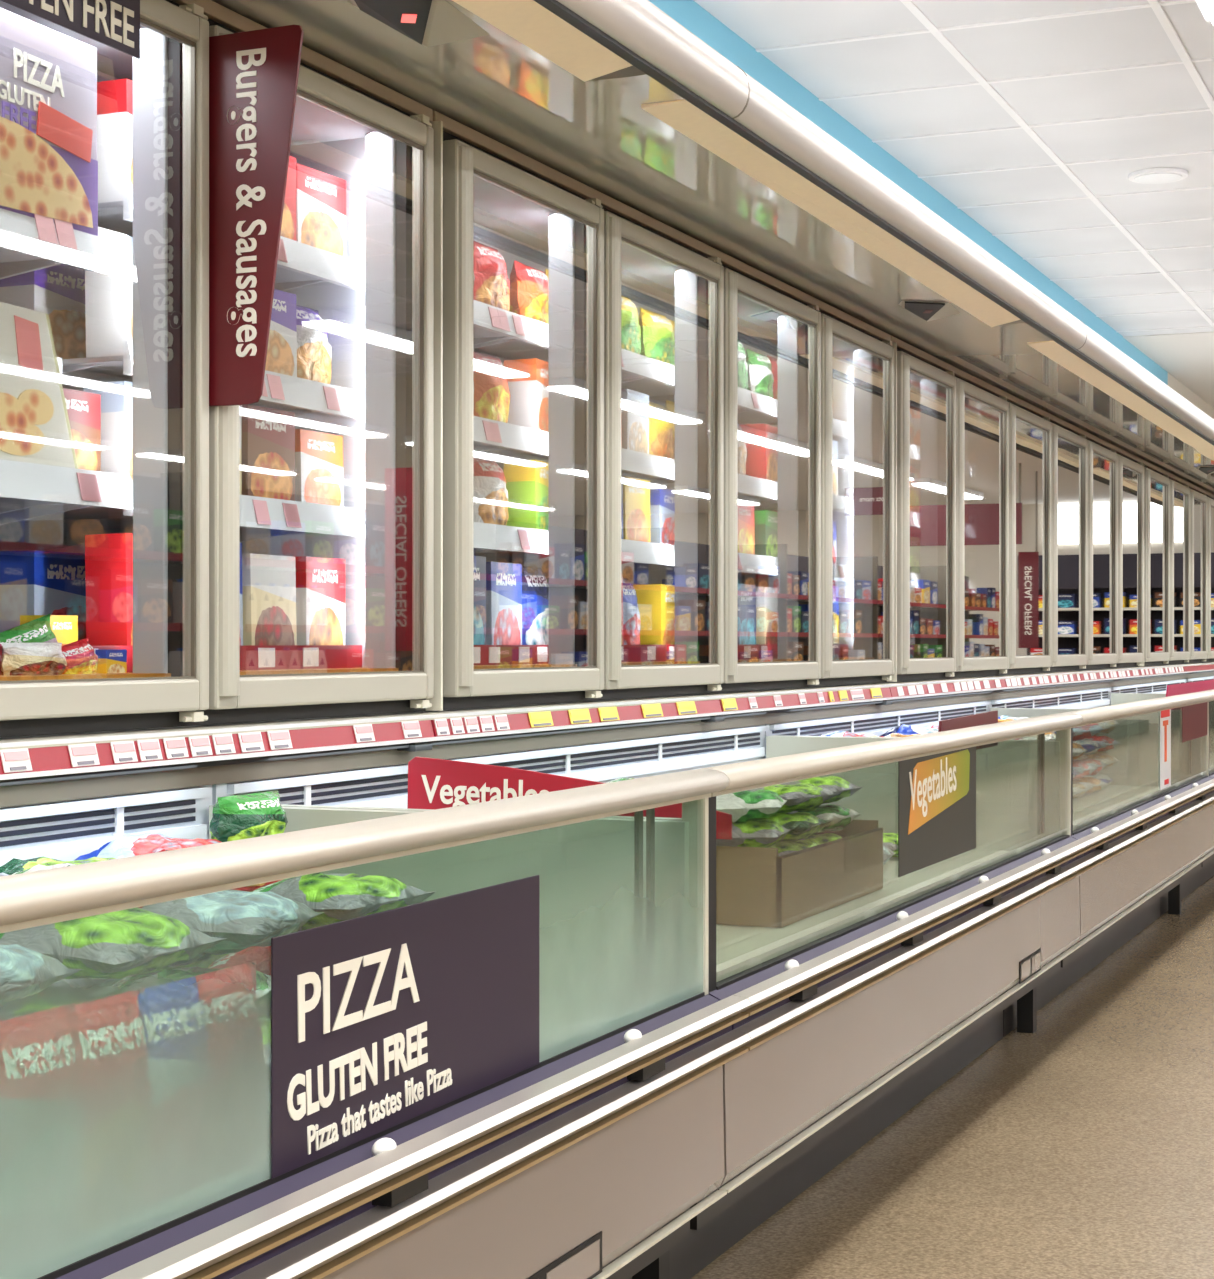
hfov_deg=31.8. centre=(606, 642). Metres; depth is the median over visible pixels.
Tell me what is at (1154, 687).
chest freezer
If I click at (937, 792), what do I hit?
sticker
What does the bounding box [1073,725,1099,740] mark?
bag
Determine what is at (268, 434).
carton
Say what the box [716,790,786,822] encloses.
bag
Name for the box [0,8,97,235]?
pizza box
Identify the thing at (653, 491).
carton
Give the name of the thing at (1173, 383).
trim
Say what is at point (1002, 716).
bag
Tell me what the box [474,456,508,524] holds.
bag
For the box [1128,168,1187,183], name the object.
ceiling light
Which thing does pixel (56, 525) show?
shelf
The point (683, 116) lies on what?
canopy
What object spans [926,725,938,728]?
bag
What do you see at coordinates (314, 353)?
bag
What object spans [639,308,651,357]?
bag
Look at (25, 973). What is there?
bag
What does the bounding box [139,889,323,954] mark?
bag
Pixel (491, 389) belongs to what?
bag
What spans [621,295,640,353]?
bag
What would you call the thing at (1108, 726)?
bag
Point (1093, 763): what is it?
bag
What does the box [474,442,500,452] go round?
shelf
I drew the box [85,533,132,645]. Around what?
carton
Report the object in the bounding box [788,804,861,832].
bag
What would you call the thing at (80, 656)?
bag
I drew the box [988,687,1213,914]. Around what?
chest freezer
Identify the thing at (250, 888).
bag
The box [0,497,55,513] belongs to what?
shelf
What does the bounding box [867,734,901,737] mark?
bag
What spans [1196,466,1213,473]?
display
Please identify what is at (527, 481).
carton
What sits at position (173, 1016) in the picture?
bag
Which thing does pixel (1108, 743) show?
bag
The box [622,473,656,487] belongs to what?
shelf
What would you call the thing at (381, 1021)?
sticker
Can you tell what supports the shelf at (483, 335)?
attached to the freezer at (773, 468)
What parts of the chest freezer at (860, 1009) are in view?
panel, kick plate, hand rail, panel, trim, bumper rail, bumper rail, glass post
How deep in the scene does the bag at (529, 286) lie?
4.59 m
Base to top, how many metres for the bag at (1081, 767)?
0.069 m
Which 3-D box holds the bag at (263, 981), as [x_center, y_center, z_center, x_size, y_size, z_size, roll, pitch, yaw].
[-0.422,0.352,2.109,0.176,0.069,0.182,0,0,7]
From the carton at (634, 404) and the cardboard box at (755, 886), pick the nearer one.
the cardboard box at (755, 886)
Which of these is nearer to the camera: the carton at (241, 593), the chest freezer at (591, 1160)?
the chest freezer at (591, 1160)
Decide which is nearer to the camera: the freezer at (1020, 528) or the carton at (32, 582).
the carton at (32, 582)
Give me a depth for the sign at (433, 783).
3.42 m
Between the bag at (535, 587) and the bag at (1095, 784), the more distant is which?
the bag at (1095, 784)
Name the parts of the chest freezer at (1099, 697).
panel, kick plate, glass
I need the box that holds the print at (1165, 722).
[1163,720,1167,761]
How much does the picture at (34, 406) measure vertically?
0.049 m
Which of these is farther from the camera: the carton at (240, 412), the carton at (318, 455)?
the carton at (318, 455)
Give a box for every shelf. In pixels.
[0,236,82,278]
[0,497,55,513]
[0,502,298,550]
[61,355,315,415]
[63,201,326,290]
[474,326,510,344]
[474,338,638,380]
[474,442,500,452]
[474,447,631,474]
[474,549,548,573]
[544,561,658,584]
[621,377,653,402]
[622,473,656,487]
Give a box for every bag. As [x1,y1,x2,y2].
[0,613,57,645]
[0,643,66,674]
[0,856,115,874]
[0,907,226,978]
[0,944,82,1011]
[0,994,104,1020]
[0,1002,80,1116]
[11,863,76,874]
[42,977,124,996]
[61,638,97,673]
[70,988,149,1099]
[73,833,221,860]
[96,967,270,1008]
[137,976,210,1085]
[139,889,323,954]
[156,952,226,971]
[159,849,282,891]
[181,961,263,1078]
[208,946,270,975]
[209,790,287,841]
[252,873,434,930]
[257,1002,270,1014]
[258,1014,270,1061]
[296,305,331,383]
[474,241,509,310]
[474,351,509,422]
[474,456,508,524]
[509,260,548,323]
[522,566,548,644]
[545,269,548,279]
[607,778,634,782]
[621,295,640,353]
[623,578,640,644]
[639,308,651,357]
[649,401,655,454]
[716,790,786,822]
[716,819,791,847]
[749,783,837,812]
[767,840,818,855]
[768,812,830,841]
[780,776,861,803]
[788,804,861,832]
[800,833,841,844]
[820,731,869,736]
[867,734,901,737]
[879,724,937,736]
[881,733,920,736]
[883,833,897,857]
[883,846,895,864]
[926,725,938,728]
[998,715,1027,719]
[998,719,1012,722]
[1022,735,1049,739]
[1045,732,1055,739]
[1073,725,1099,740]
[1073,738,1102,754]
[1073,743,1086,759]
[1073,758,1108,775]
[1073,762,1097,779]
[1073,769,1080,777]
[1073,777,1110,793]
[1073,781,1091,798]
[1074,752,1117,768]
[1084,773,1114,789]
[1086,723,1102,736]
[1088,735,1122,751]
[1097,720,1120,733]
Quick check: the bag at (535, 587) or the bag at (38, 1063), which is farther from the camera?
the bag at (535, 587)
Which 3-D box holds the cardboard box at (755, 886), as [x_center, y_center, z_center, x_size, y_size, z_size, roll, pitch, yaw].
[0.226,0.419,4.116,0.450,0.158,0.650,0,0,23]
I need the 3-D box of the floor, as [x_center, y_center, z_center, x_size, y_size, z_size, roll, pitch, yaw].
[6.219,0.985,8.221,13.000,0.050,32.000,0,0,23]
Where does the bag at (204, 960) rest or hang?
in the chest freezer at (591, 1160)
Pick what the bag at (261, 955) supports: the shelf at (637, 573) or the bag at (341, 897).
the bag at (341, 897)
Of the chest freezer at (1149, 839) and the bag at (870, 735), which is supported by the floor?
the chest freezer at (1149, 839)
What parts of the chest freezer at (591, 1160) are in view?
panel, glass, hand rail, bumper rail, bumper rail, panel, trim, glass post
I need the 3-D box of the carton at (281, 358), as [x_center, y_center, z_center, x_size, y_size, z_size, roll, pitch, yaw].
[-0.600,-0.513,3.609,0.075,0.170,0.152,-1,0,26]
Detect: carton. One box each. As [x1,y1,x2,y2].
[0,264,85,358]
[0,550,85,640]
[20,615,77,645]
[63,388,100,470]
[83,381,132,481]
[85,236,132,357]
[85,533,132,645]
[95,649,126,672]
[97,79,132,202]
[240,405,294,500]
[240,412,241,494]
[240,543,242,644]
[242,553,296,644]
[265,289,296,376]
[280,156,295,240]
[294,556,344,644]
[295,429,343,506]
[296,163,346,257]
[474,556,485,644]
[486,562,521,644]
[504,358,548,431]
[504,460,548,529]
[621,389,648,453]
[621,412,621,447]
[621,475,622,538]
[621,573,623,644]
[623,476,649,541]
[633,584,658,644]
[650,488,658,542]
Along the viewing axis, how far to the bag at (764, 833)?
3.80 m
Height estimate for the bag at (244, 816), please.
0.085 m
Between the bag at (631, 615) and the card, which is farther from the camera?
the card
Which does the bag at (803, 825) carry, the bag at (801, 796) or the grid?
the bag at (801, 796)
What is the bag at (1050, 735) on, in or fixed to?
on the bag
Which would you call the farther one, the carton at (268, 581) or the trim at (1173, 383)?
the trim at (1173, 383)
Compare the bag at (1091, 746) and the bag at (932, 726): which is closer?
the bag at (932, 726)
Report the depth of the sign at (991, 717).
4.76 m
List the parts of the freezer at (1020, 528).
handle, door, glass pane, handle, door, glass pane, handle, door, glass pane, handle, door, glass pane, handle, door, glass pane, handle, door, glass pane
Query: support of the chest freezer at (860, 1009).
on the floor
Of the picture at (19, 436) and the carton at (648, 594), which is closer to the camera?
the picture at (19, 436)
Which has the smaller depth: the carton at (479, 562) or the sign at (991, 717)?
the carton at (479, 562)
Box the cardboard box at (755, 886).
[716,819,882,927]
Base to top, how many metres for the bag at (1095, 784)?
0.069 m
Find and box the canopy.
[212,0,1213,493]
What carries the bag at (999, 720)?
on the bag
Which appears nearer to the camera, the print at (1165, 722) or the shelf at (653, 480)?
the shelf at (653, 480)
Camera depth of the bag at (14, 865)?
2.57 m
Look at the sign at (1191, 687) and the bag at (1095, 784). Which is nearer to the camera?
the bag at (1095, 784)
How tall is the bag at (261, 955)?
0.069 m
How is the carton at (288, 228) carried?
on the freezer at (380, 306)
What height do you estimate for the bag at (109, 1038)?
0.202 m
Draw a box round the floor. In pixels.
[691,875,1213,1278]
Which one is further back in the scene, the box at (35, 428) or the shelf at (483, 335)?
the shelf at (483, 335)
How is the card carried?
attached to the chest freezer at (1149, 839)
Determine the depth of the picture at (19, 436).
2.95 m
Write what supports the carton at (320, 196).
on the freezer at (380, 306)
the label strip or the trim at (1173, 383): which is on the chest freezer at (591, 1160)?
the label strip
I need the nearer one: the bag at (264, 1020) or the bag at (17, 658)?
the bag at (264, 1020)
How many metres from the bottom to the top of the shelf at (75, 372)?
0.078 m
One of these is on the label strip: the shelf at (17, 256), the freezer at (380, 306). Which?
the freezer at (380, 306)
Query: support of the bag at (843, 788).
on the bag at (840, 817)
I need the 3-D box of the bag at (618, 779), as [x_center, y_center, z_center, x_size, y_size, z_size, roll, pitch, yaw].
[0.061,0.283,3.970,0.170,0.068,0.172,0,0,28]
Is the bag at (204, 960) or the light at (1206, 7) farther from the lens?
the light at (1206, 7)
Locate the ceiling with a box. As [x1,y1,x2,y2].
[693,0,1213,407]
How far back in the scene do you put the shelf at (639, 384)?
5.38 m
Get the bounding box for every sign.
[1,0,139,58]
[209,25,303,405]
[407,757,731,839]
[938,710,997,749]
[1166,680,1213,709]
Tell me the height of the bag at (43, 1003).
0.069 m
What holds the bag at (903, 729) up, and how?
on the bag
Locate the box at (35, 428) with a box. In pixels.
[0,302,77,468]
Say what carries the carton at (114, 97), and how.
in the freezer at (380, 306)
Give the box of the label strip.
[0,662,1213,807]
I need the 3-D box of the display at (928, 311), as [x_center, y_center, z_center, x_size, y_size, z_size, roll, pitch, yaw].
[0.918,-0.940,6.060,0.140,0.028,0.300,0,0,23]
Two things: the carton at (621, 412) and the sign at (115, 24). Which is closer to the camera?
the sign at (115, 24)
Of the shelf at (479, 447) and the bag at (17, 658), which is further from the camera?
the shelf at (479, 447)
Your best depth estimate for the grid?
6.83 m
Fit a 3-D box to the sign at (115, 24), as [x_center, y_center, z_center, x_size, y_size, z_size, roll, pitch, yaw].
[-0.741,-0.852,2.705,0.005,0.096,0.497,0,0,23]
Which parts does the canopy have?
lamp cover, freezer canopy, lamp cover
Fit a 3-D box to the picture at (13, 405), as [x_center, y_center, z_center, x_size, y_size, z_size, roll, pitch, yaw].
[-0.827,-0.315,2.917,0.002,0.055,0.100,0,0,23]
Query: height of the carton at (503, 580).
0.225 m
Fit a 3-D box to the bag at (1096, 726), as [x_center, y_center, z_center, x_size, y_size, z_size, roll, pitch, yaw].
[1.543,0.283,7.064,0.184,0.069,0.182,-2,0,7]
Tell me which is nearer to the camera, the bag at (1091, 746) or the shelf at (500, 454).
the shelf at (500, 454)
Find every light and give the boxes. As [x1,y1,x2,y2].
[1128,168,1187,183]
[1196,0,1213,24]
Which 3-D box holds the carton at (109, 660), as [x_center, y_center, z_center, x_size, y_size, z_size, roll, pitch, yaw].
[-0.738,0.035,3.116,0.050,0.050,0.050,0,0,23]
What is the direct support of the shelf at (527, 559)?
attached to the freezer at (773, 468)
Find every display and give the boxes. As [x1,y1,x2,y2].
[348,0,489,46]
[899,300,959,320]
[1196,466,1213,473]
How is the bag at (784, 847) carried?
on the bag
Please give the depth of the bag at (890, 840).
4.89 m
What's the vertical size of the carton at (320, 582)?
0.209 m
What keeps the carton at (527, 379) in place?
on the freezer at (773, 468)
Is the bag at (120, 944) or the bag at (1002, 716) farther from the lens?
the bag at (1002, 716)
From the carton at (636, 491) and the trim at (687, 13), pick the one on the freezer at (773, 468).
the carton at (636, 491)
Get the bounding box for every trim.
[648,0,1167,384]
[1168,373,1213,418]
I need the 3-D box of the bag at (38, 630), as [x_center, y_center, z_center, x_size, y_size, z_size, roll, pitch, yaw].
[-0.829,0.018,3.015,0.057,0.122,0.177,0,0,19]
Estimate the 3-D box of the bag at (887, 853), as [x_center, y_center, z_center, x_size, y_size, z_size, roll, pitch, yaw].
[0.532,0.465,4.704,0.190,0.068,0.181,0,0,15]
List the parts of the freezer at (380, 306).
door, sill, handle, door, corner post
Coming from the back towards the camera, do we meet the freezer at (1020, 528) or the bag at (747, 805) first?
the freezer at (1020, 528)
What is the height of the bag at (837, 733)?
0.071 m
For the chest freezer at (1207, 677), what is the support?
on the floor
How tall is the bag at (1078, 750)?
0.069 m
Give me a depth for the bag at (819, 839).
4.18 m
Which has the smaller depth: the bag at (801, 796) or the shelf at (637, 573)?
the bag at (801, 796)
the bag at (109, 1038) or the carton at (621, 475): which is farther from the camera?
the carton at (621, 475)
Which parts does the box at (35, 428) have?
red panel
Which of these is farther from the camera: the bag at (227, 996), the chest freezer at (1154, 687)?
the chest freezer at (1154, 687)
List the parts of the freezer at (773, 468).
handle, door, sill, handle, door, glass pane, handle, door, glass pane, handle, door, glass pane, corner post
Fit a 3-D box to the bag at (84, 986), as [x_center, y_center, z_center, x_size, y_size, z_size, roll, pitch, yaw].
[-0.600,0.334,2.229,0.194,0.070,0.182,0,0,15]
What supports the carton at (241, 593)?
in the freezer at (380, 306)
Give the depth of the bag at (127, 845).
2.76 m
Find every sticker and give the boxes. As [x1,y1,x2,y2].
[271,875,538,1178]
[898,746,975,876]
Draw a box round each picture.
[0,116,92,227]
[0,392,26,419]
[0,417,44,455]
[17,389,53,424]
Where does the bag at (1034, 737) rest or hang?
on the bag
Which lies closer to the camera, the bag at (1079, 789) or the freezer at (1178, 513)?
the bag at (1079, 789)
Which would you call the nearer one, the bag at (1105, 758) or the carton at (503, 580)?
the carton at (503, 580)
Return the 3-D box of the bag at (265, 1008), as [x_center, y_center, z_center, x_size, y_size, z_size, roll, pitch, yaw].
[-0.320,0.396,2.381,0.196,0.071,0.182,0,0,26]
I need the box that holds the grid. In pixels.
[756,0,1213,331]
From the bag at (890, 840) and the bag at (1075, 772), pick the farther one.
the bag at (1075, 772)
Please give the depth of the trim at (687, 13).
7.17 m
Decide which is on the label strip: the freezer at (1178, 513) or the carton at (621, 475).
the freezer at (1178, 513)
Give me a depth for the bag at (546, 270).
4.74 m
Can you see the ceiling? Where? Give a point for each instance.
(1132, 37)
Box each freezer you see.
[0,0,442,739]
[0,769,750,1278]
[212,712,1095,1278]
[421,111,896,712]
[765,691,1213,1036]
[884,336,1143,682]
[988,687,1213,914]
[1109,679,1186,705]
[1138,459,1213,666]
[1185,676,1213,682]
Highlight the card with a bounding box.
[1182,702,1206,742]
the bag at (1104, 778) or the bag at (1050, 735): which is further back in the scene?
the bag at (1104, 778)
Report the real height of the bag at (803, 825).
0.066 m
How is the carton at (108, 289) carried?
in the freezer at (380, 306)
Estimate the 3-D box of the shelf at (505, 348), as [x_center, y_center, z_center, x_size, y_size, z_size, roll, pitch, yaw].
[-0.255,-0.619,4.958,0.545,0.078,0.729,0,0,23]
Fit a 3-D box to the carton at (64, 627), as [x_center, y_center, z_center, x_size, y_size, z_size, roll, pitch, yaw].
[-0.821,0.009,3.138,0.050,0.100,0.070,0,0,23]
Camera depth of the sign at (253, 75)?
3.08 m
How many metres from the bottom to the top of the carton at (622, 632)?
0.224 m
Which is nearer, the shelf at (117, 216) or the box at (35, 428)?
the box at (35, 428)
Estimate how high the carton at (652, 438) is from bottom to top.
0.173 m
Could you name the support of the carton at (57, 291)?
on the freezer at (380, 306)
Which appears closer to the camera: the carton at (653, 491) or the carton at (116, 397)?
the carton at (116, 397)
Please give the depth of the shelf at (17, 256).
3.18 m
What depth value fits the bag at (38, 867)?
2.26 m
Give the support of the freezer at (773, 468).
on the label strip
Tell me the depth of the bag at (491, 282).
4.40 m
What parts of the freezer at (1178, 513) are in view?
handle, door, glass pane, handle, door, glass pane, handle, door, glass pane, handle, door, glass pane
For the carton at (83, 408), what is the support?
in the freezer at (380, 306)
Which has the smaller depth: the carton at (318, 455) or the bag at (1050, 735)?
the carton at (318, 455)
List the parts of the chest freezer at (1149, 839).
panel, kick plate, hand rail, trim, panel, bumper rail, bumper rail, promotion strip, glass, glass post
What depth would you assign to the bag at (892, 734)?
6.08 m

